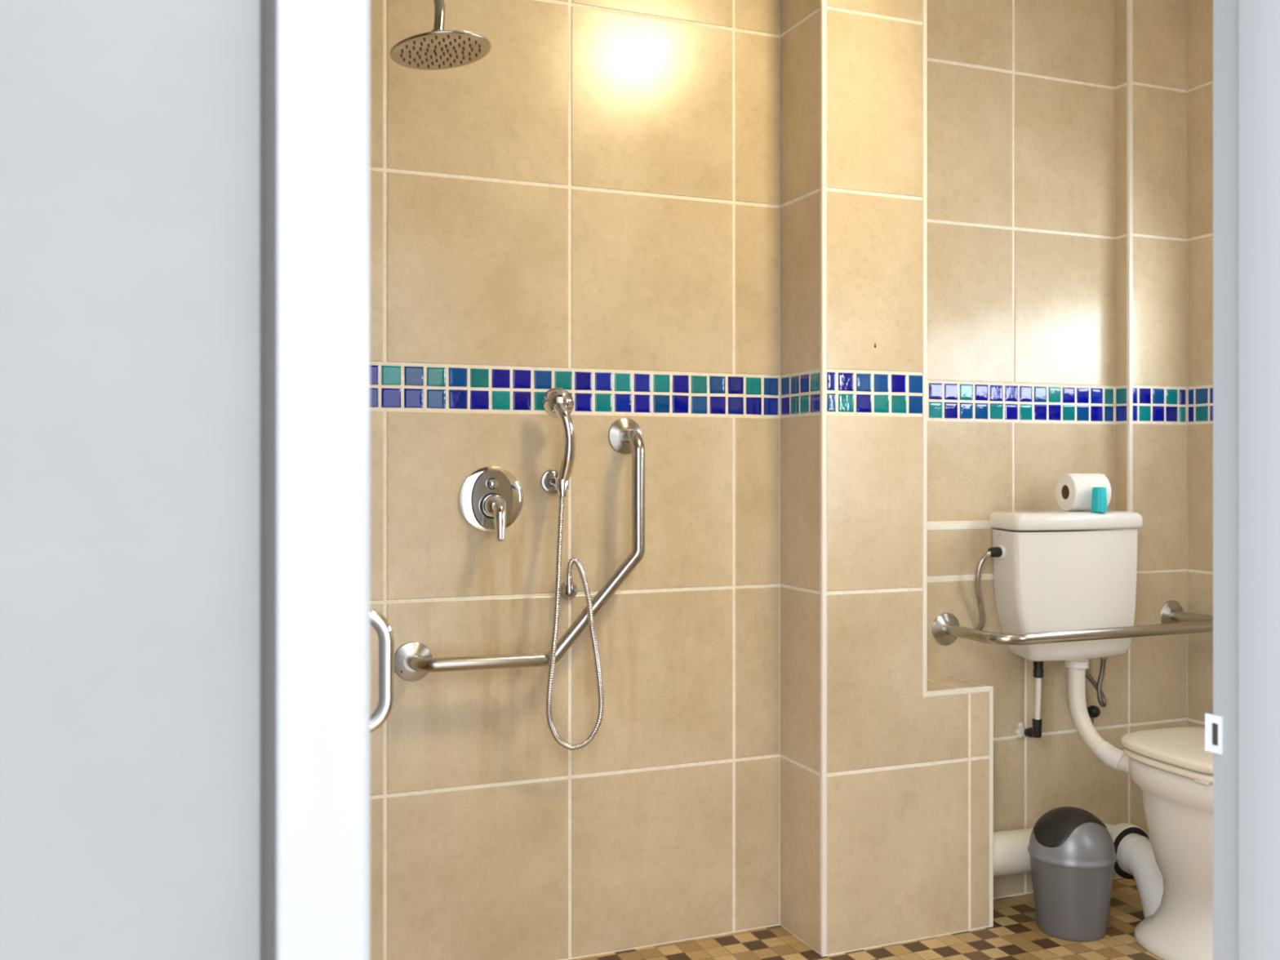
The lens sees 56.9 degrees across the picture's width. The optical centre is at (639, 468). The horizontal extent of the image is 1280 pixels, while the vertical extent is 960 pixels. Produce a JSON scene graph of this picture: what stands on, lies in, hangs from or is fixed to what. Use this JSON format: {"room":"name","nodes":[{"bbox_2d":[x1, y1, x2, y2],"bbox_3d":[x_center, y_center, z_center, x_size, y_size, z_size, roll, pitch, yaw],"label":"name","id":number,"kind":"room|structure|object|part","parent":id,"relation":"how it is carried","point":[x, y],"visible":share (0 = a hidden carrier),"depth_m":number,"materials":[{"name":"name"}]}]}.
{"room":"hallway","nodes":[
{"label":"hallway","id":0,"kind":"room"},
{"bbox_2d":[0,0,275,959],"bbox_3d":[0.050,-0.222,0.948,7.200,2.780,0.128,0,0,-22],"label":"wall","id":1,"kind":"structure","parent":0,"point":[137,137],"depth_m":0.73,"materials":[{"name":"white paint"}]},
{"bbox_2d":[370,607,394,733],"bbox_3d":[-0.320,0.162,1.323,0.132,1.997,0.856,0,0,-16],"label":"door handle","id":2,"kind":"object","parent":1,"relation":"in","point":[379,622],"depth_m":1.66,"materials":[{"name":"silver metal"}]},
{"bbox_2d":[275,0,1279,959],"bbox_3d":[0.211,0.138,1.006,1.008,2.060,0.149,0,0,-22],"label":"door frame","id":3,"kind":"structure","parent":1,"relation":"attached to","point":[322,47],"depth_m":0.77,"materials":[{"name":"grey paint"}]},
{"bbox_3d":[0.598,0.277,1.231,0.002,0.039,0.020,0,0,-22],"label":"strike plate","id":4,"kind":"part","parent":3,"relation":"part of","materials":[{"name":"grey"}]},
{"bbox_2d":[370,0,1186,959],"bbox_3d":[0.007,-0.222,2.900,3.576,2.780,0.156,0,0,-22],"label":"wall","id":5,"kind":"structure","parent":0,"point":[587,206],"depth_m":2.90,"materials":[{"name":"beige tile"}]},
{"bbox_2d":[389,0,491,70],"bbox_3d":[-0.441,-1.046,2.462,0.200,0.462,0.439,0,0,-22],"label":"shower","id":6,"kind":"object","parent":5,"relation":"attached to","point":[439,48],"visible":1,"depth_m":2.34,"materials":[{"name":"silver metal"}]},
{"bbox_3d":[-0.462,-1.071,2.503,0.060,0.412,0.347,0,0,-22],"label":"shower arm","id":7,"kind":"part","parent":6,"relation":"part of","materials":[{"name":"silver metal"}]},
{"bbox_3d":[-0.397,-0.832,2.352,0.200,0.033,0.201,0,0,-22],"label":"shower plate","id":8,"kind":"part","parent":6,"relation":"part of","materials":[{"name":"silver metal"}]},
{"bbox_2d":[457,465,523,542],"bbox_3d":[-0.328,0.080,2.692,0.155,0.172,0.092,0,0,-22],"label":"shower mixer","id":9,"kind":"object","parent":5,"relation":"attached to","point":[491,497],"visible":1,"depth_m":2.71,"materials":[{"name":"silver metal"}]},
{"bbox_3d":[-0.340,0.072,2.723,0.099,0.139,0.008,0,0,-22],"label":"inset plate","id":10,"kind":"part","parent":9,"relation":"part of","materials":[{"name":"silver metal"}]},
{"bbox_3d":[-0.319,0.115,2.679,0.034,0.102,0.061,0,0,-22],"label":"lever","id":11,"kind":"part","parent":9,"relation":"part of","materials":[{"name":"silver metal"}]},
{"bbox_2d":[394,417,644,680],"bbox_3d":[-0.257,0.179,2.716,0.603,0.602,0.102,0,0,-22],"label":"grab bar","id":12,"kind":"object","parent":5,"relation":"attached to","point":[413,660],"visible":0.94,"depth_m":2.71,"materials":[{"name":"silver metal"}]},
{"bbox_2d":[540,469,568,493],"bbox_3d":[-0.193,0.031,2.753,0.058,0.058,0.079,0,0,-22],"label":"bracket","id":13,"kind":"object","parent":5,"relation":"attached to","point":[550,483],"visible":0.9,"depth_m":2.77,"materials":[{"name":"silver metal"}]},
{"bbox_3d":[-0.196,0.033,2.767,0.017,0.021,0.038,0,0,-29],"label":"bracket arm","id":14,"kind":"part","parent":13,"relation":"part of","materials":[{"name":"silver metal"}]},
{"bbox_2d":[555,477,568,489],"bbox_3d":[-0.180,0.036,2.733,0.032,0.029,0.032,0,0,-22],"label":"cup","id":15,"kind":"object","parent":13,"relation":"on","point":[560,483],"depth_m":2.72,"materials":[{"name":"silver metal"}]},
{"bbox_2d":[542,387,604,751],"bbox_3d":[-0.155,0.235,2.725,0.149,0.840,0.094,0,0,-22],"label":"shower","id":16,"kind":"object","parent":13,"relation":"hanging from","point":[557,402],"visible":1,"depth_m":2.71,"materials":[{"name":"silver metal"}]},
{"bbox_3d":[-0.173,-0.060,2.715,0.049,0.203,0.060,0,0,-43],"label":"handle","id":17,"kind":"part","parent":16,"relation":"part of","materials":[{"name":"silver metal"}]},
{"bbox_2d":[560,573,577,599],"bbox_3d":[-0.162,0.279,2.780,0.048,0.066,0.053,0,0,-22],"label":"outlet","id":18,"kind":"object","parent":5,"relation":"attached to","point":[569,589],"visible":0.99,"depth_m":2.76,"materials":[{"name":"silver metal"}]},
{"bbox_2d":[819,0,826,956],"bbox_3d":[0.439,-0.222,2.828,0.014,2.780,0.012,0,0,-22],"label":"trim","id":19,"kind":"structure","parent":5,"relation":"attached to","point":[823,3],"depth_m":2.82,"materials":[{"name":"white"}]},
{"bbox_2d":[922,0,926,693],"bbox_3d":[0.705,-0.527,2.935,0.012,2.170,0.012,0,0,-22],"label":"trim","id":20,"kind":"structure","parent":5,"relation":"attached to","point":[924,2],"depth_m":2.93,"materials":[{"name":"white"}]},
{"bbox_2d":[922,685,993,697],"bbox_3d":[0.799,0.562,2.972,0.214,0.013,0.012,0,0,-22],"label":"trim","id":21,"kind":"structure","parent":5,"relation":"attached to","point":[989,688],"depth_m":2.97,"materials":[{"name":"white"}]},
{"bbox_2d":[926,522,998,530],"bbox_3d":[1.026,0.155,3.231,0.798,0.018,0.014,0,0,-22],"label":"trim","id":22,"kind":"structure","parent":5,"relation":"attached to","point":[959,526],"depth_m":3.15,"materials":[{"name":"white"}]},
{"bbox_2d":[989,691,993,927],"bbox_3d":[0.893,0.868,3.010,0.012,0.600,0.012,0,0,-22],"label":"trim","id":23,"kind":"structure","parent":5,"relation":"attached to","point":[991,693],"depth_m":3.00,"materials":[{"name":"white"}]},
{"bbox_2d":[990,510,1142,661],"bbox_3d":[1.141,0.311,3.168,0.426,0.391,0.184,0,0,-22],"label":"toilet cistern","id":24,"kind":"object","parent":5,"relation":"attached to","point":[1055,570],"visible":0.88,"depth_m":3.08,"materials":[{"name":"white ceramic"}]},
{"bbox_2d":[973,546,1002,630],"bbox_3d":[0.907,0.326,3.135,0.066,0.238,0.089,0,0,-22],"label":"pipe","id":25,"kind":"object","parent":24,"relation":"attached to","point":[994,552],"visible":0.88,"depth_m":3.11,"materials":[{"name":"silver metal"}]},
{"bbox_2d":[995,544,1006,559],"bbox_3d":[0.955,0.221,3.122,0.018,0.040,0.040,0,0,-22],"label":"washer","id":26,"kind":"object","parent":24,"relation":"in","point":[1003,547],"depth_m":3.11,"materials":[{"name":"white plastic"}]},
{"bbox_2d":[1015,661,1043,738],"bbox_3d":[1.059,0.622,3.202,0.044,0.235,0.068,0,0,-22],"label":"pipe","id":27,"kind":"object","parent":24,"relation":"attached to","point":[1035,731],"visible":0.95,"depth_m":3.18,"materials":[{"name":"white plastic"}]},
{"bbox_3d":[1.141,0.138,3.168,0.426,0.046,0.184,0,0,-22],"label":"lid","id":28,"kind":"part","parent":24,"relation":"part of","materials":[{"name":"white ceramic"}]},
{"bbox_2d":[1055,473,1111,511],"bbox_3d":[1.201,0.065,3.199,0.109,0.101,0.102,0,0,-12],"label":"toilet roll","id":29,"kind":"object","parent":24,"relation":"on","point":[1073,491],"visible":0.81,"depth_m":3.16,"materials":[{"name":"white paper"}]},
{"bbox_2d":[1064,658,1129,773],"bbox_3d":[1.213,0.647,3.102,0.062,0.283,0.214,0,0,-34],"label":"pipe","id":30,"kind":"object","parent":24,"relation":"attached to","point":[1111,756],"visible":0.85,"depth_m":3.13,"materials":[{"name":"white plastic"}]},
{"bbox_2d":[1090,487,1107,511],"bbox_3d":[1.215,0.082,3.124,0.040,0.066,0.040,0,0,-22],"label":"plastic cup","id":31,"kind":"object","parent":24,"relation":"on","point":[1099,495],"visible":1,"depth_m":3.11,"materials":[{"name":"teal plastic"}]},
{"bbox_2d":[931,600,1213,645],"bbox_3d":[1.224,0.427,3.175,0.877,0.087,0.242,0,0,-22],"label":"rail","id":32,"kind":"object","parent":5,"relation":"attached to","point":[946,629],"visible":0.8,"depth_m":3.08,"materials":[{"name":"silver metal"}]},
{"bbox_2d":[1085,657,1107,725],"bbox_3d":[1.245,0.619,3.272,0.086,0.230,0.067,0,0,-34],"label":"supply hose","id":33,"kind":"object","parent":5,"relation":"attached to","point":[1094,711],"visible":0.53,"depth_m":3.27,"materials":[{"name":"silver metal"}]},
{"bbox_3d":[1.263,0.678,3.291,0.034,0.036,0.036,0,0,-42],"label":"valve knob","id":34,"kind":"part","parent":33,"relation":"part of","materials":[{"name":"black plastic"}]},
{"bbox_2d":[1126,0,1133,511],"bbox_3d":[1.403,-0.724,3.382,0.014,1.776,0.012,0,0,-22],"label":"trim","id":35,"kind":"structure","parent":5,"relation":"attached to","point":[1129,2],"depth_m":3.38,"materials":[{"name":"white"}]},
{"bbox_2d":[568,878,1163,959],"bbox_3d":[0.286,1.198,2.072,3.676,0.060,1.901,0,0,-22],"label":"floor","id":36,"kind":"structure","parent":0,"point":[1015,934],"depth_m":2.88,"materials":[{"name":"tile"}]},
{"bbox_2d":[1027,806,1116,942],"bbox_3d":[1.094,1.015,2.992,0.212,0.307,0.212,0,0,-22],"label":"bin","id":37,"kind":"object","parent":36,"relation":"on","point":[1071,851],"visible":1,"depth_m":2.92,"materials":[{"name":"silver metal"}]},
{"bbox_3d":[1.094,0.921,2.992,0.212,0.118,0.212,0,0,-22],"label":"lid","id":38,"kind":"part","parent":37,"relation":"part of","materials":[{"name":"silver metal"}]},
{"bbox_2d":[1116,726,1213,959],"bbox_3d":[1.375,0.930,2.880,0.373,0.536,0.607,0,0,-22],"label":"toilet","id":39,"kind":"object","parent":36,"relation":"on","point":[1171,871],"visible":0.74,"depth_m":2.79,"materials":[{"name":"white ceramic"}]},
{"bbox_2d":[993,822,1149,879],"bbox_3d":[1.114,1.031,3.163,0.526,0.144,0.152,0,0,-22],"label":"pipe","id":40,"kind":"object","parent":39,"relation":"attached to","point":[1011,855],"visible":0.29,"depth_m":3.09,"materials":[{"name":"beige plastic"}]},
{"bbox_2d":[1108,822,1148,879],"bbox_3d":[1.311,1.031,3.186,0.143,0.143,0.038,0,0,-22],"label":"socket","id":41,"kind":"object","parent":40,"relation":"attached to","point":[1117,832],"depth_m":3.16,"materials":[{"name":"beige"}]},
{"bbox_3d":[1.401,0.675,2.814,0.373,0.027,0.464,0,0,-22],"label":"lid","id":42,"kind":"part","parent":39,"relation":"part of","materials":[{"name":"beige plastic"}]},
{"bbox_3d":[1.403,0.700,2.811,0.370,0.016,0.454,0,0,-22],"label":"seat","id":43,"kind":"part","parent":39,"relation":"part of","materials":[{"name":"beige plastic"}]},
{"bbox_2d":[780,0,989,955],"bbox_3d":[0.628,-0.222,3.013,0.500,2.780,0.212,0,0,-22],"label":"pillar","id":44,"kind":"structure","parent":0,"point":[908,772],"depth_m":2.90,"materials":[{"name":"beige tile"}]},
{"bbox_2d":[1186,0,1213,727],"bbox_3d":[1.998,-0.222,2.739,0.200,2.780,1.744,0,0,-22],"label":"wall","id":45,"kind":"structure","parent":0,"point":[1199,12],"depth_m":3.42,"materials":[{"name":"beige tile"}]}
]}

